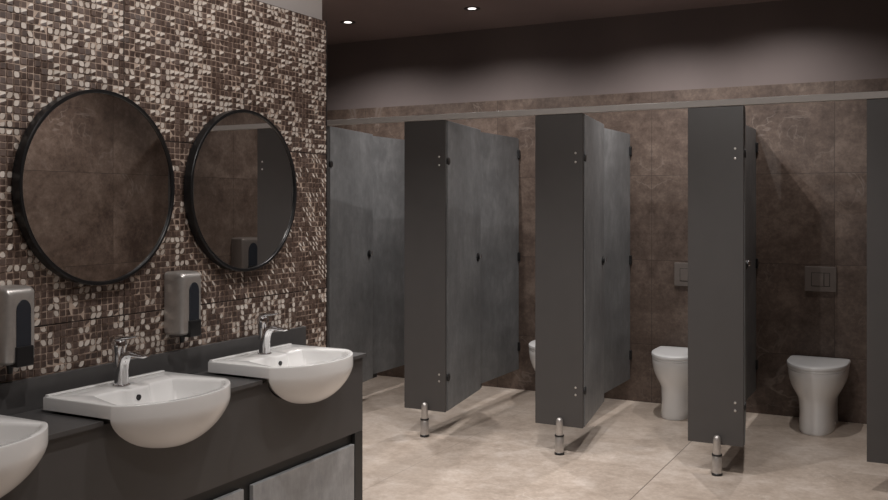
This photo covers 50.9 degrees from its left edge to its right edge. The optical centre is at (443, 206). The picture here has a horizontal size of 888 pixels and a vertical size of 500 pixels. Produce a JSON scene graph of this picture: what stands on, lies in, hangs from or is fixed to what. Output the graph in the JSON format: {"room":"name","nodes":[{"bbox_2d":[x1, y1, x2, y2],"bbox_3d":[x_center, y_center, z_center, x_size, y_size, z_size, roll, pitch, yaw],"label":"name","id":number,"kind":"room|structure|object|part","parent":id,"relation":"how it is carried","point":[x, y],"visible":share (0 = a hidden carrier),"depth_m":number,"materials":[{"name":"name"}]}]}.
{"room":"public restroom","nodes":[
{"label":"public restroom","id":0,"kind":"room"},
{"bbox_2d":[257,0,321,19],"bbox_3d":[-1.907,0.013,2.206,0.166,2.891,5.318,0,0,28],"label":"wall","id":1,"kind":"structure","parent":0,"point":[312,8],"depth_m":4.38,"materials":[{"name":"paint"}]},
{"bbox_2d":[0,285,33,373],"bbox_3d":[-1.348,0.388,2.918,0.102,0.274,0.112,0,0,28],"label":"soap dispenser","id":2,"kind":"object","parent":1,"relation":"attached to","point":[16,301],"visible":1,"depth_m":2.88,"materials":[{"name":"metal"}]},
{"bbox_2d":[12,89,174,284],"bbox_3d":[-1.201,-0.065,3.259,0.040,0.681,0.681,0,0,28],"label":"round mirror","id":3,"kind":"object","parent":1,"relation":"attached to","point":[93,183],"visible":1,"depth_m":3.22,"materials":[{"name":"black mirror"}]},
{"bbox_2d":[0,0,326,420],"bbox_3d":[-1.820,0.282,2.162,0.028,2.352,5.321,0,0,28],"label":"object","id":4,"kind":"structure","parent":1,"relation":"attached to","point":[186,64],"depth_m":3.60,"materials":[{"name":"tile"}]},
{"bbox_2d":[164,270,200,342],"bbox_3d":[-0.996,0.388,3.584,0.102,0.274,0.112,0,0,28],"label":"soap dispenser","id":5,"kind":"object","parent":1,"relation":"attached to","point":[182,288],"visible":1,"depth_m":3.54,"materials":[{"name":"metal"}]},
{"bbox_2d":[184,109,296,271],"bbox_3d":[-0.843,-0.065,3.936,0.040,0.681,0.681,0,0,28],"label":"round mirror","id":6,"kind":"object","parent":1,"relation":"attached to","point":[240,184],"visible":1,"depth_m":3.90,"materials":[{"name":"black mirror"}]},
{"bbox_2d":[326,21,326,346],"bbox_3d":[-0.578,0.281,4.515,0.026,2.354,0.002,0,0,28],"label":"trim","id":7,"kind":"structure","parent":1,"relation":"attached to","point":[326,21],"depth_m":4.51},
{"bbox_2d":[322,0,779,44],"bbox_3d":[-0.259,-1.483,3.094,6.590,0.100,8.668,0,0,28],"label":"ceiling","id":8,"kind":"structure","parent":0,"point":[374,19],"depth_m":6.90,"materials":[{"name":"paint"}]},
{"bbox_2d":[340,21,355,23],"bbox_3d":[-0.749,-1.430,7.262,0.120,0.006,0.120,0,0,28],"label":"recessed light","id":9,"kind":"object","parent":8,"relation":"in","point":[342,22],"visible":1,"depth_m":7.26,"materials":[{"name":"white"}]},
{"bbox_2d":[464,7,479,10],"bbox_3d":[0.203,-1.430,6.759,0.120,0.006,0.120,0,0,28],"label":"recessed light","id":10,"kind":"object","parent":8,"relation":"in","point":[465,8],"visible":1,"depth_m":6.75,"materials":[{"name":"white"}]},
{"bbox_2d":[327,0,887,109],"bbox_3d":[1.097,0.013,7.217,4.895,2.891,0.110,0,0,28],"label":"wall","id":11,"kind":"structure","parent":0,"point":[782,41],"depth_m":7.02,"materials":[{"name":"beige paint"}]},
{"bbox_2d":[373,136,403,377],"bbox_3d":[-0.579,0.392,7.110,0.030,1.864,1.626,0,0,28],"label":"partition","id":12,"kind":"structure","parent":11,"relation":"attached to","point":[388,153],"depth_m":7.36,"materials":[{"name":"grey laminate"}]},
{"bbox_2d":[481,132,519,386],"bbox_3d":[0.215,0.392,6.690,0.030,1.864,1.626,0,0,28],"label":"partition","id":13,"kind":"structure","parent":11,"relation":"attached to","point":[500,154],"depth_m":7.08,"materials":[{"name":"grey laminate"}]},
{"bbox_2d":[327,78,887,423],"bbox_3d":[1.016,0.305,7.192,4.775,2.306,0.010,0,0,28],"label":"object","id":14,"kind":"structure","parent":11,"relation":"attached to","point":[811,157],"depth_m":6.54,"materials":[{"name":"brown tile"}]},
{"bbox_2d":[604,128,631,392],"bbox_3d":[1.016,0.392,6.266,0.030,1.864,1.626,0,0,28],"label":"partition","id":15,"kind":"structure","parent":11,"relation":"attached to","point":[617,148],"depth_m":6.69,"materials":[{"name":"grey laminate"}]},
{"bbox_2d":[674,262,687,285],"bbox_3d":[1.775,0.498,6.775,0.203,0.170,0.017,0,0,28],"label":"flush plate","id":16,"kind":"object","parent":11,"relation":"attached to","point":[680,269],"visible":0.38,"depth_m":6.79,"materials":[{"name":"black plastic"}]},
{"bbox_2d":[746,125,757,399],"bbox_3d":[1.818,0.392,5.842,0.030,1.864,1.626,0,0,28],"label":"partition","id":17,"kind":"structure","parent":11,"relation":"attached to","point":[751,144],"depth_m":6.40,"materials":[{"name":"grey laminate"}]},
{"bbox_2d":[805,266,836,291],"bbox_3d":[2.568,0.498,6.356,0.203,0.170,0.017,0,0,28],"label":"flush plate","id":18,"kind":"object","parent":11,"relation":"attached to","point":[821,279],"visible":1,"depth_m":6.35,"materials":[{"name":"plastic"}]},
{"bbox_2d":[362,375,887,499],"bbox_3d":[-0.259,1.508,3.094,6.590,0.100,8.668,0,0,28],"label":"floor","id":19,"kind":"structure","parent":0,"point":[490,445],"depth_m":5.36,"materials":[{"name":"beige tile"}]},
{"bbox_2d":[0,358,362,499],"bbox_3d":[-1.206,1.067,2.945,0.327,0.781,2.980,0,0,28],"label":"vanity unit","id":20,"kind":"object","parent":19,"relation":"on","point":[263,446],"visible":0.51,"depth_m":3.44,"materials":[{"name":"laminate"}]},
{"bbox_2d":[0,326,366,439],"bbox_3d":[-1.197,0.617,2.944,0.344,0.117,2.986,0,0,28],"label":"countertop","id":21,"kind":"structure","parent":20,"relation":"on","point":[23,398],"depth_m":3.26,"materials":[{"name":"grey stone"}]},
{"bbox_2d":[0,415,47,497],"bbox_3d":[-1.321,0.696,2.446,0.437,0.182,0.522,0,0,28],"label":"washbasin","id":22,"kind":"object","parent":21,"relation":"in","point":[23,442],"visible":1,"depth_m":2.47,"materials":[{"name":"white ceramic"}]},
{"bbox_2d":[111,335,148,386],"bbox_3d":[-1.059,0.523,3.150,0.158,0.174,0.058,0,0,28],"label":"tap","id":23,"kind":"object","parent":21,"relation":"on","point":[121,357],"visible":1,"depth_m":3.15,"materials":[{"name":"silver metal"}]},
{"bbox_3d":[-1.078,0.450,3.160,0.101,0.029,0.048,0,0,28],"label":"lever","id":24,"kind":"part","parent":23,"relation":"part of","materials":[{"name":"silver metal"}]},
{"bbox_3d":[-1.054,0.548,3.147,0.147,0.115,0.049,0,0,28],"label":"spout","id":25,"kind":"part","parent":23,"relation":"part of","materials":[{"name":"silver metal"}]},
{"bbox_2d":[43,370,230,447],"bbox_3d":[-0.969,0.696,3.114,0.437,0.182,0.522,0,0,28],"label":"washbasin","id":26,"kind":"object","parent":21,"relation":"in","point":[158,409],"visible":0.98,"depth_m":2.99,"materials":[{"name":"white ceramic"}]},
{"bbox_2d":[256,312,288,354],"bbox_3d":[-0.702,0.523,3.825,0.158,0.174,0.058,0,0,28],"label":"tap","id":27,"kind":"object","parent":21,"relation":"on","point":[265,331],"visible":1,"depth_m":3.83,"materials":[{"name":"silver metal"}]},
{"bbox_3d":[-0.721,0.450,3.836,0.101,0.029,0.048,0,0,28],"label":"lever","id":28,"kind":"part","parent":27,"relation":"part of","materials":[{"name":"silver metal"}]},
{"bbox_3d":[-0.697,0.548,3.823,0.147,0.115,0.049,0,0,28],"label":"spout","id":29,"kind":"part","parent":27,"relation":"part of","materials":[{"name":"silver metal"}]},
{"bbox_2d":[208,343,352,403],"bbox_3d":[-0.612,0.696,3.789,0.437,0.182,0.522,0,0,28],"label":"washbasin","id":30,"kind":"object","parent":21,"relation":"in","point":[298,374],"visible":0.96,"depth_m":3.65,"materials":[{"name":"white ceramic"}]},
{"bbox_3d":[-0.914,1.204,3.168,0.019,0.299,0.688,0,0,28],"label":"door","id":31,"kind":"part","parent":20,"relation":"part of","materials":[{"name":"laminate"}]},
{"bbox_3d":[-0.566,1.204,3.825,0.019,0.299,0.690,0,0,28],"label":"door","id":32,"kind":"part","parent":20,"relation":"part of","materials":[{"name":"laminate"}]},
{"bbox_3d":[-0.524,1.232,4.235,0.326,0.451,0.062,0,0,28],"label":"panel","id":33,"kind":"part","parent":20,"relation":"part of","materials":[{"name":"grey laminate"}]},
{"bbox_2d":[327,126,328,346],"bbox_3d":[-0.927,0.458,6.333,0.298,2.000,0.072,0,0,28],"label":"pilaster","id":34,"kind":"object","parent":19,"relation":"on","point":[327,126],"visible":0.02,"depth_m":6.29,"materials":[{"name":"laminate"}]},
{"bbox_2d":[329,126,372,381],"bbox_3d":[-0.651,0.377,6.654,0.047,1.834,0.757,0,0,18],"label":"door","id":35,"kind":"structure","parent":34,"relation":"attached to","point":[350,151],"depth_m":6.64,"materials":[{"name":"grey laminate"}]},
{"bbox_2d":[404,120,445,437],"bbox_3d":[-0.132,0.458,5.912,0.298,2.000,0.072,0,0,28],"label":"pilaster","id":36,"kind":"object","parent":19,"relation":"on","point":[424,141],"visible":1,"depth_m":5.93,"materials":[{"name":"laminate"}]},
{"bbox_3d":[-0.123,1.343,5.900,0.053,0.202,0.053,0,0,28],"label":"leg","id":37,"kind":"part","parent":36,"relation":"part of","materials":[{"name":"metal"}]},
{"bbox_2d":[446,121,481,410],"bbox_3d":[0.144,0.377,6.234,0.047,1.834,0.757,0,0,18],"label":"door","id":38,"kind":"structure","parent":36,"relation":"attached to","point":[463,143],"depth_m":6.18,"materials":[{"name":"grey laminate"}]},
{"bbox_2d":[327,91,887,125],"bbox_3d":[0.249,-0.560,5.741,4.773,0.035,0.042,0,0,28],"label":"header rail","id":39,"kind":"object","parent":36,"relation":"on","point":[877,94],"visible":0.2,"depth_m":5.30,"materials":[{"name":"metal"}]},
{"bbox_2d":[529,340,534,369],"bbox_3d":[0.826,1.239,6.972,0.380,0.437,0.533,0,0,28],"label":"toilet","id":40,"kind":"object","parent":19,"relation":"on","point":[532,343],"visible":0.13,"depth_m":6.83,"materials":[{"name":"white ceramic"}]},
{"bbox_3d":[0.817,1.033,6.955,0.380,0.025,0.495,0,0,28],"label":"lid","id":41,"kind":"part","parent":40,"relation":"part of","materials":[{"name":"white plastic"}]},
{"bbox_3d":[0.828,1.261,6.975,0.364,0.394,0.525,0,0,28],"label":"bowl","id":42,"kind":"part","parent":40,"relation":"part of","materials":[{"name":"white ceramic"}]},
{"bbox_2d":[535,113,583,455],"bbox_3d":[0.669,0.458,5.489,0.298,2.000,0.072,0,0,28],"label":"pilaster","id":43,"kind":"object","parent":19,"relation":"on","point":[559,138],"visible":1,"depth_m":5.50,"materials":[{"name":"laminate"}]},
{"bbox_3d":[0.678,1.343,5.476,0.053,0.202,0.053,0,0,28],"label":"leg","id":44,"kind":"part","parent":43,"relation":"part of","materials":[{"name":"metal"}]},
{"bbox_2d":[584,114,606,426],"bbox_3d":[0.945,0.377,5.811,0.047,1.834,0.757,0,0,18],"label":"door","id":45,"kind":"structure","parent":43,"relation":"attached to","point":[594,260],"depth_m":5.72,"materials":[{"name":"grey laminate"}]},
{"bbox_2d":[651,346,687,420],"bbox_3d":[1.647,1.239,6.538,0.380,0.437,0.533,0,0,28],"label":"toilet","id":46,"kind":"object","parent":19,"relation":"on","point":[670,364],"visible":0.62,"depth_m":6.35,"materials":[{"name":"white ceramic"}]},
{"bbox_3d":[1.638,1.033,6.521,0.380,0.025,0.495,0,0,28],"label":"lid","id":47,"kind":"part","parent":46,"relation":"part of","materials":[{"name":"white plastic"}]},
{"bbox_3d":[1.637,1.055,6.521,0.372,0.017,0.486,0,0,28],"label":"seat","id":48,"kind":"part","parent":46,"relation":"part of","materials":[{"name":"white plastic"}]},
{"bbox_2d":[688,105,743,476],"bbox_3d":[1.471,0.458,5.065,0.298,2.000,0.072,0,0,28],"label":"pilaster","id":49,"kind":"object","parent":19,"relation":"on","point":[715,134],"visible":1,"depth_m":5.08,"materials":[{"name":"laminate"}]},
{"bbox_3d":[1.480,1.343,5.053,0.053,0.202,0.053,0,0,28],"label":"leg","id":50,"kind":"part","parent":49,"relation":"part of","materials":[{"name":"metal"}]},
{"bbox_2d":[744,106,750,444],"bbox_3d":[1.747,0.377,5.387,0.047,1.834,0.757,0,0,18],"label":"door","id":51,"kind":"structure","parent":49,"relation":"attached to","point":[746,264],"depth_m":5.04,"materials":[{"name":"grey laminate"}]},
{"bbox_3d":[1.738,0.377,5.396,0.014,1.834,0.745,0,0,18],"label":"panel","id":52,"kind":"part","parent":51,"relation":"part of","materials":[{"name":"grey laminate"}]},
{"bbox_2d":[787,355,850,435],"bbox_3d":[2.446,1.239,6.115,0.380,0.437,0.533,0,0,28],"label":"toilet","id":53,"kind":"object","parent":19,"relation":"on","point":[817,382],"visible":1,"depth_m":5.94,"materials":[{"name":"white ceramic"}]},
{"bbox_3d":[2.437,1.055,6.098,0.372,0.017,0.486,0,0,28],"label":"seat","id":54,"kind":"part","parent":53,"relation":"part of","materials":[{"name":"white plastic"}]},
{"bbox_3d":[2.438,1.033,6.098,0.380,0.025,0.495,0,0,28],"label":"lid","id":55,"kind":"part","parent":53,"relation":"part of","materials":[{"name":"white plastic"}]},
{"bbox_2d":[867,98,887,463],"bbox_3d":[2.242,0.458,4.658,0.238,2.000,0.072,0,0,28],"label":"pilaster","id":56,"kind":"object","parent":19,"relation":"on","point":[877,109],"visible":1,"depth_m":4.71,"materials":[{"name":"laminate"}]}
]}

